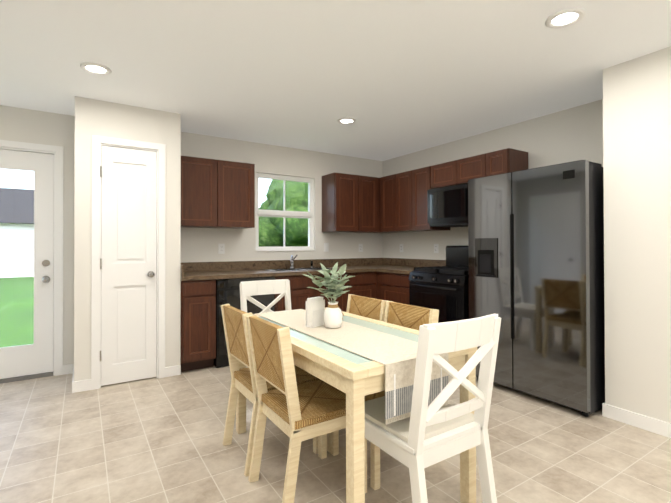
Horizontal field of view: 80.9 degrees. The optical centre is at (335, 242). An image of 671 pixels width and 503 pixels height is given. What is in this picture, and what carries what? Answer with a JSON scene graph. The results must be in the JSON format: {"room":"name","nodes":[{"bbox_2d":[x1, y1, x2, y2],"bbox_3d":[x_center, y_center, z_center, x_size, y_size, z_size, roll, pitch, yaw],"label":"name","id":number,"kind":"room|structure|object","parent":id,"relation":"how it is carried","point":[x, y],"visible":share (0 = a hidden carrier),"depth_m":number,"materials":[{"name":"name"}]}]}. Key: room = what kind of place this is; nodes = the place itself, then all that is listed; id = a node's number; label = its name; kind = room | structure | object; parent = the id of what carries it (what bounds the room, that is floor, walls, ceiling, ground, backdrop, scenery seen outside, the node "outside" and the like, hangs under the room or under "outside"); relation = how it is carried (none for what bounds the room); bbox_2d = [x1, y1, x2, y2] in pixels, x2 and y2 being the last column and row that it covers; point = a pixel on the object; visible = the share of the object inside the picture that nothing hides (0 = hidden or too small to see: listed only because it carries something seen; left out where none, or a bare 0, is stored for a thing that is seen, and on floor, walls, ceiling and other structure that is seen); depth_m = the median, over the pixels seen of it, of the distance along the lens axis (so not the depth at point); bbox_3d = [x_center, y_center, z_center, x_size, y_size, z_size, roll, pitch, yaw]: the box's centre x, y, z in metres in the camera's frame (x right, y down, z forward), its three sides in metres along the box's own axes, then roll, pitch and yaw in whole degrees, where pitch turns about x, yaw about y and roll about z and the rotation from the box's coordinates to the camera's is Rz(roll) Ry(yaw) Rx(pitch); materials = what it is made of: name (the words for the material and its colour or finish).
{"room":"kitchen","nodes":[
{"label":"kitchen","id":0,"kind":"room"},
{"bbox_2d":[0,366,670,502],"bbox_3d":[0.274,1.246,1.875,5.180,0.060,6.340,0,-1,-33],"label":"floor","id":1,"kind":"structure","parent":0,"point":[152,440],"depth_m":2.26,"materials":[{"name":"tile"}]},
{"bbox_2d":[180,279,215,371],"bbox_3d":[-1.462,0.799,4.005,0.322,0.876,0.625,0,-1,-33],"label":"base cabinet","id":2,"kind":"object","parent":1,"relation":"on","point":[198,328],"depth_m":3.75,"materials":[{"name":"brown wood"}]},
{"bbox_2d":[214,277,274,367],"bbox_3d":[-1.050,0.802,4.238,0.611,0.864,0.600,0,-1,-33],"label":"dishwasher","id":3,"kind":"object","parent":1,"relation":"on","point":[227,291],"visible":0.42,"depth_m":3.89,"materials":[{"name":"black metal"}]},
{"bbox_2d":[240,279,290,418],"bbox_3d":[-0.452,0.771,3.034,0.424,0.918,0.521,0,-1,-33],"label":"cross-back chair","id":4,"kind":"object","parent":1,"relation":"on","point":[249,289],"visible":0.23,"depth_m":3.22,"materials":[{"name":"white paint"}]},
{"bbox_2d":[221,304,319,475],"bbox_3d":[-0.386,0.798,2.334,0.472,0.851,0.412,0,-1,-33],"label":"chair","id":5,"kind":"object","parent":1,"relation":"on","point":[237,342],"visible":0.6,"depth_m":2.26,"materials":[{"name":"brown wood"}]},
{"bbox_2d":[246,314,366,502],"bbox_3d":[-0.149,0.795,1.966,0.472,0.851,0.412,0,-1,-33],"label":"chair","id":6,"kind":"object","parent":1,"relation":"on","point":[293,411],"visible":0.77,"depth_m":1.84,"materials":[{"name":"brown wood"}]},
{"bbox_2d":[275,284,339,311],"bbox_3d":[-0.443,0.891,4.711,0.800,0.700,0.540,0,-1,-33],"label":"base cabinet","id":7,"kind":"object","parent":1,"relation":"on","point":[299,293],"depth_m":4.34,"materials":[{"name":"brown wood"}]},
{"bbox_2d":[316,272,375,311],"bbox_3d":[0.119,0.804,5.023,0.487,0.876,0.625,0,-1,-33],"label":"base cabinet","id":8,"kind":"object","parent":1,"relation":"on","point":[363,284],"depth_m":4.76,"materials":[{"name":"brown wood"}]},
{"bbox_2d":[181,258,402,280],"bbox_3d":[-0.355,0.291,4.702,2.938,0.143,0.673,0,-1,-33],"label":"countertop","id":9,"kind":"structure","parent":8,"relation":"on","point":[215,270],"depth_m":4.54,"materials":[{"name":"laminate"}]},
{"bbox_2d":[260,267,332,271],"bbox_3d":[-0.432,0.411,4.696,0.808,0.185,0.463,0,-1,-33],"label":"sink","id":10,"kind":"object","parent":9,"relation":"in","point":[294,269],"visible":0.23,"depth_m":4.77,"materials":[{"name":"silver metal"}]},
{"bbox_2d":[290,255,312,267],"bbox_3d":[-0.416,0.235,4.862,0.389,0.170,0.179,0,-1,-33],"label":"faucet","id":11,"kind":"object","parent":9,"relation":"on","point":[292,262],"visible":1,"depth_m":4.84,"materials":[{"name":"silver metal"}]},
{"bbox_2d":[236,307,476,502],"bbox_3d":[0.002,0.849,2.185,0.705,0.740,1.330,0,-1,-33],"label":"dining table","id":12,"kind":"object","parent":1,"relation":"on","point":[356,378],"visible":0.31,"depth_m":1.65,"materials":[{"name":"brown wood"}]},
{"bbox_2d":[256,309,448,424],"bbox_3d":[-0.026,0.589,2.169,0.350,0.230,1.354,0,-1,-33],"label":"table runner","id":13,"kind":"object","parent":12,"relation":"on","point":[395,355],"visible":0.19,"depth_m":1.69,"materials":[{"name":"fabric"}]},
{"bbox_2d":[306,296,324,327],"bbox_3d":[-0.114,0.394,2.233,0.050,0.160,0.110,0,-1,37],"label":"napkin holder","id":14,"kind":"object","parent":13,"relation":"on","point":[315,308],"visible":0.9,"depth_m":2.20,"materials":[{"name":"white ceramic"}]},
{"bbox_2d":[302,262,354,327],"bbox_3d":[-0.023,0.292,2.193,0.268,0.363,0.265,0,-1,-33],"label":"potted plant","id":15,"kind":"object","parent":13,"relation":"on","point":[333,313],"visible":1,"depth_m":2.16,"materials":[{"name":"green plant"}]},
{"bbox_2d":[327,294,385,452],"bbox_3d":[0.045,0.799,2.582,0.472,0.851,0.412,0,-1,-33],"label":"chair","id":16,"kind":"object","parent":1,"relation":"on","point":[371,308],"visible":0.27,"depth_m":2.65,"materials":[{"name":"brown wood"}]},
{"bbox_2d":[330,301,438,489],"bbox_3d":[0.272,0.796,2.228,0.472,0.851,0.412,0,-1,-33],"label":"chair","id":17,"kind":"object","parent":1,"relation":"on","point":[408,316],"visible":0.19,"depth_m":2.25,"materials":[{"name":"brown wood"}]},
{"bbox_2d":[376,272,410,304],"bbox_3d":[0.932,0.800,4.825,0.625,0.876,0.635,0,-1,-33],"label":"base cabinet","id":18,"kind":"object","parent":1,"relation":"on","point":[394,287],"depth_m":4.65,"materials":[{"name":"brown wood"}]},
{"bbox_2d":[377,258,445,273],"bbox_3d":[0.940,0.289,4.796,0.658,0.143,0.570,0,-1,-33],"label":"countertop","id":19,"kind":"structure","parent":18,"relation":"on","point":[401,266],"depth_m":5.10,"materials":[{"name":"stone"}]},
{"bbox_2d":[365,313,500,502],"bbox_3d":[0.375,0.759,1.720,0.424,0.918,0.521,0,-1,-33],"label":"cross-back chair","id":20,"kind":"object","parent":1,"relation":"on","point":[420,438],"visible":0.9,"depth_m":1.55,"materials":[{"name":"white paint"}]},
{"bbox_2d":[409,245,468,322],"bbox_3d":[1.272,0.626,4.212,0.696,1.182,0.754,0,-1,-33],"label":"gas range","id":21,"kind":"object","parent":1,"relation":"on","point":[444,290],"visible":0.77,"depth_m":4.03,"materials":[{"name":"black metal"}]},
{"bbox_2d":[468,160,604,416],"bbox_3d":[1.784,0.329,3.316,0.826,1.790,0.975,0,-1,-33],"label":"refrigerator","id":22,"kind":"object","parent":1,"relation":"on","point":[536,256],"visible":0.81,"depth_m":2.93,"materials":[{"name":"black"}]},
{"bbox_2d":[0,46,670,422],"bbox_3d":[0.272,-0.004,1.885,5.180,2.440,6.340,0,-1,-33],"label":"wall","id":23,"kind":"structure","parent":0,"point":[620,132],"depth_m":3.37,"materials":[{"name":"white paint"}]},
{"bbox_2d":[0,149,53,378],"bbox_3d":[-2.969,0.190,3.429,0.834,2.022,0.118,0,-1,-33],"label":"patio door","id":24,"kind":"structure","parent":23,"relation":"in","point":[36,357],"depth_m":3.61,"materials":[{"name":"white"}]},
{"bbox_2d":[0,140,63,383],"bbox_3d":[-2.995,0.170,3.469,0.984,2.132,0.138,0,-1,-33],"label":"door frame","id":25,"kind":"structure","parent":23,"relation":"attached to","point":[57,152],"depth_m":3.66,"materials":[{"name":"white wood"}]},
{"bbox_2d":[69,364,75,392],"bbox_3d":[-2.317,1.190,3.470,0.027,0.088,0.613,0,-1,-33],"label":"baseboard","id":26,"kind":"structure","parent":23,"relation":"attached to","point":[71,365],"depth_m":3.31,"materials":[{"name":"white wood"}]},
{"bbox_2d":[100,145,156,385],"bbox_3d":[-1.806,0.197,3.449,0.442,2.049,0.112,0,-1,-33],"label":"pantry door","id":27,"kind":"structure","parent":23,"relation":"in","point":[128,176],"depth_m":3.47,"materials":[{"name":"white wood"}]},
{"bbox_2d":[91,135,165,389],"bbox_3d":[-1.829,0.168,3.494,0.574,2.132,0.118,0,-1,-33],"label":"door frame","id":28,"kind":"structure","parent":23,"relation":"attached to","point":[98,142],"depth_m":3.38,"materials":[{"name":"white wood"}]},
{"bbox_2d":[181,156,224,227],"bbox_3d":[-1.482,-0.517,4.181,0.474,0.710,0.339,0,-1,-33],"label":"upper cabinet","id":29,"kind":"object","parent":23,"relation":"attached to","point":[215,193],"depth_m":4.07,"materials":[{"name":"brown wood"}]},
{"bbox_2d":[218,244,224,253],"bbox_3d":[-1.300,0.073,4.494,0.070,0.114,0.009,0,-1,-33],"label":"electrical outlet","id":30,"kind":"object","parent":23,"relation":"attached to","point":[221,248],"visible":1,"depth_m":4.49,"materials":[{"name":"white plastic"}]},
{"bbox_2d":[225,161,254,228],"bbox_3d":[-1.181,-0.516,4.374,0.472,0.710,0.339,0,-1,-33],"label":"upper cabinet","id":31,"kind":"object","parent":23,"relation":"attached to","point":[239,176],"depth_m":4.28,"materials":[{"name":"brown wood"}]},
{"bbox_2d":[256,173,315,250],"bbox_3d":[-0.638,-0.367,4.982,0.820,0.950,0.112,0,-1,-33],"label":"window","id":32,"kind":"structure","parent":23,"relation":"in","point":[308,215],"depth_m":5.00,"materials":[{"name":"white"}]},
{"bbox_2d":[324,243,328,251],"bbox_3d":[-0.121,0.067,5.249,0.070,0.114,0.016,0,-1,-33],"label":"light switch","id":33,"kind":"object","parent":23,"relation":"attached to","point":[326,247],"visible":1,"depth_m":5.25,"materials":[{"name":"white plastic"}]},
{"bbox_2d":[322,172,364,231],"bbox_3d":[0.082,-0.507,5.186,0.411,0.740,0.339,0,-1,-33],"label":"upper cabinet","id":34,"kind":"object","parent":23,"relation":"attached to","point":[343,195],"depth_m":5.07,"materials":[{"name":"brown wood"}]},
{"bbox_2d":[359,244,362,251],"bbox_3d":[0.357,0.078,5.560,0.070,0.114,0.009,0,-1,-33],"label":"electrical outlet","id":35,"kind":"object","parent":23,"relation":"attached to","point":[360,247],"visible":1,"depth_m":5.56,"materials":[{"name":"white plastic"}]},
{"bbox_2d":[365,176,380,231],"bbox_3d":[0.319,-0.507,5.339,0.385,0.740,0.339,0,-1,-33],"label":"upper cabinet","id":36,"kind":"object","parent":23,"relation":"attached to","point":[372,184],"depth_m":5.27,"materials":[{"name":"brown wood"}]},
{"bbox_2d":[381,176,392,231],"bbox_3d":[0.832,-0.508,5.258,0.339,0.740,0.400,0,-1,-33],"label":"upper cabinet","id":37,"kind":"object","parent":23,"relation":"attached to","point":[386,184],"depth_m":5.20,"materials":[{"name":"brown wood"}]},
{"bbox_2d":[389,172,408,231],"bbox_3d":[0.991,-0.511,5.010,0.339,0.740,0.403,0,-1,-33],"label":"upper cabinet","id":38,"kind":"object","parent":23,"relation":"attached to","point":[400,185],"depth_m":4.98,"materials":[{"name":"brown wood"}]},
{"bbox_2d":[405,166,449,231],"bbox_3d":[1.139,-0.513,4.780,0.339,0.740,0.354,0,-1,-33],"label":"upper cabinet","id":39,"kind":"object","parent":23,"relation":"attached to","point":[418,179],"depth_m":4.72,"materials":[{"name":"brown wood"}]},
{"bbox_2d":[434,244,437,252],"bbox_3d":[1.255,0.076,4.913,0.009,0.114,0.070,0,-1,-33],"label":"electrical outlet","id":40,"kind":"object","parent":23,"relation":"attached to","point":[435,248],"visible":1,"depth_m":4.91,"materials":[{"name":"white plastic"}]},
{"bbox_2d":[429,162,448,188],"bbox_3d":[1.349,-0.751,4.455,0.339,0.270,0.417,0,-1,-33],"label":"upper cabinet","id":41,"kind":"object","parent":23,"relation":"attached to","point":[439,173],"depth_m":4.44,"materials":[{"name":"brown wood"}]},
{"bbox_2d":[449,155,480,185],"bbox_3d":[1.536,-0.754,4.164,0.339,0.270,0.464,0,-1,-33],"label":"upper cabinet","id":42,"kind":"object","parent":23,"relation":"attached to","point":[463,170],"depth_m":4.15,"materials":[{"name":"brown wood"}]},
{"bbox_2d":[427,183,467,226],"bbox_3d":[1.409,-0.392,4.282,0.426,0.422,0.755,0,-1,-33],"label":"microwave","id":43,"kind":"object","parent":42,"relation":"attached to","point":[447,206],"visible":0.58,"depth_m":4.25,"materials":[{"name":"steel"},{"name":"black glass"}]},
{"bbox_2d":[481,148,527,176],"bbox_3d":[1.688,-0.756,3.928,0.339,0.270,0.290,0,-1,-33],"label":"upper cabinet","id":44,"kind":"object","parent":23,"relation":"attached to","point":[507,160],"depth_m":3.82,"materials":[{"name":"brown wood"}]},
{"bbox_2d":[602,402,670,437],"bbox_3d":[2.672,1.164,1.536,0.013,0.088,2.933,0,-1,-33],"label":"baseboard","id":45,"kind":"structure","parent":23,"relation":"attached to","point":[654,425],"depth_m":2.59,"materials":[{"name":"white wood"}]},
{"bbox_2d":[0,0,670,160],"bbox_3d":[0.269,-1.254,1.895,5.180,0.060,6.340,0,-1,-33],"label":"ceiling","id":46,"kind":"structure","parent":0,"point":[395,78],"depth_m":2.65,"materials":[{"name":"white paint"}]},
{"bbox_2d":[80,62,111,74],"bbox_3d":[-1.667,-1.206,2.742,0.190,0.011,0.190,0,-1,-33],"label":"recessed light","id":47,"kind":"object","parent":46,"relation":"in","point":[95,68],"visible":1,"depth_m":2.74,"materials":[{"name":"white plastic"}]},
{"bbox_2d":[337,117,355,123],"bbox_3d":[0.110,-1.201,3.897,0.190,0.011,0.190,0,-1,-33],"label":"recessed light","id":48,"kind":"object","parent":46,"relation":"in","point":[346,120],"visible":1,"depth_m":3.89,"materials":[{"name":"white plastic"}]},
{"bbox_2d":[545,8,584,28],"bbox_3d":[1.249,-1.218,2.145,0.190,0.011,0.190,0,-1,-33],"label":"recessed light","id":49,"kind":"object","parent":46,"relation":"in","point":[564,18],"visible":1,"depth_m":2.14,"materials":[{"name":"white plastic"}]},
{"label":"outside","id":50,"kind":"structure","parent":0,"visible":0},
{"bbox_2d":[0,277,33,347],"bbox_3d":[-25.688,1.776,39.701,120.000,0.200,85.379,0,-1,-33],"label":"lawn","id":51,"kind":"structure","parent":50,"point":[14,305],"depth_m":7.84,"materials":[{"name":"green plant"}]},
{"bbox_2d":[0,188,33,277],"bbox_3d":[-19.645,-0.752,19.134,15.900,4.500,11.450,0,-1,-33],"label":"neighbor house","id":52,"kind":"structure","parent":51,"relation":"on","point":[9,247],"depth_m":18.69,"materials":[{"name":"plastic"}]},
{"bbox_2d":[261,179,291,204],"bbox_3d":[-0.694,-1.002,21.758,7.978,6.287,8.373,0,-1,-33],"label":"tree","id":53,"kind":"object","parent":51,"relation":"on","point":[274,183],"depth_m":20.63,"materials":[{"name":"green plant"}]},
{"bbox_2d":[259,181,307,246],"bbox_3d":[-0.173,-0.735,15.844,6.368,4.671,6.044,0,-1,-33],"label":"tree","id":54,"kind":"object","parent":51,"relation":"on","point":[300,188],"depth_m":13.59,"materials":[{"name":"green plant"}]}
]}

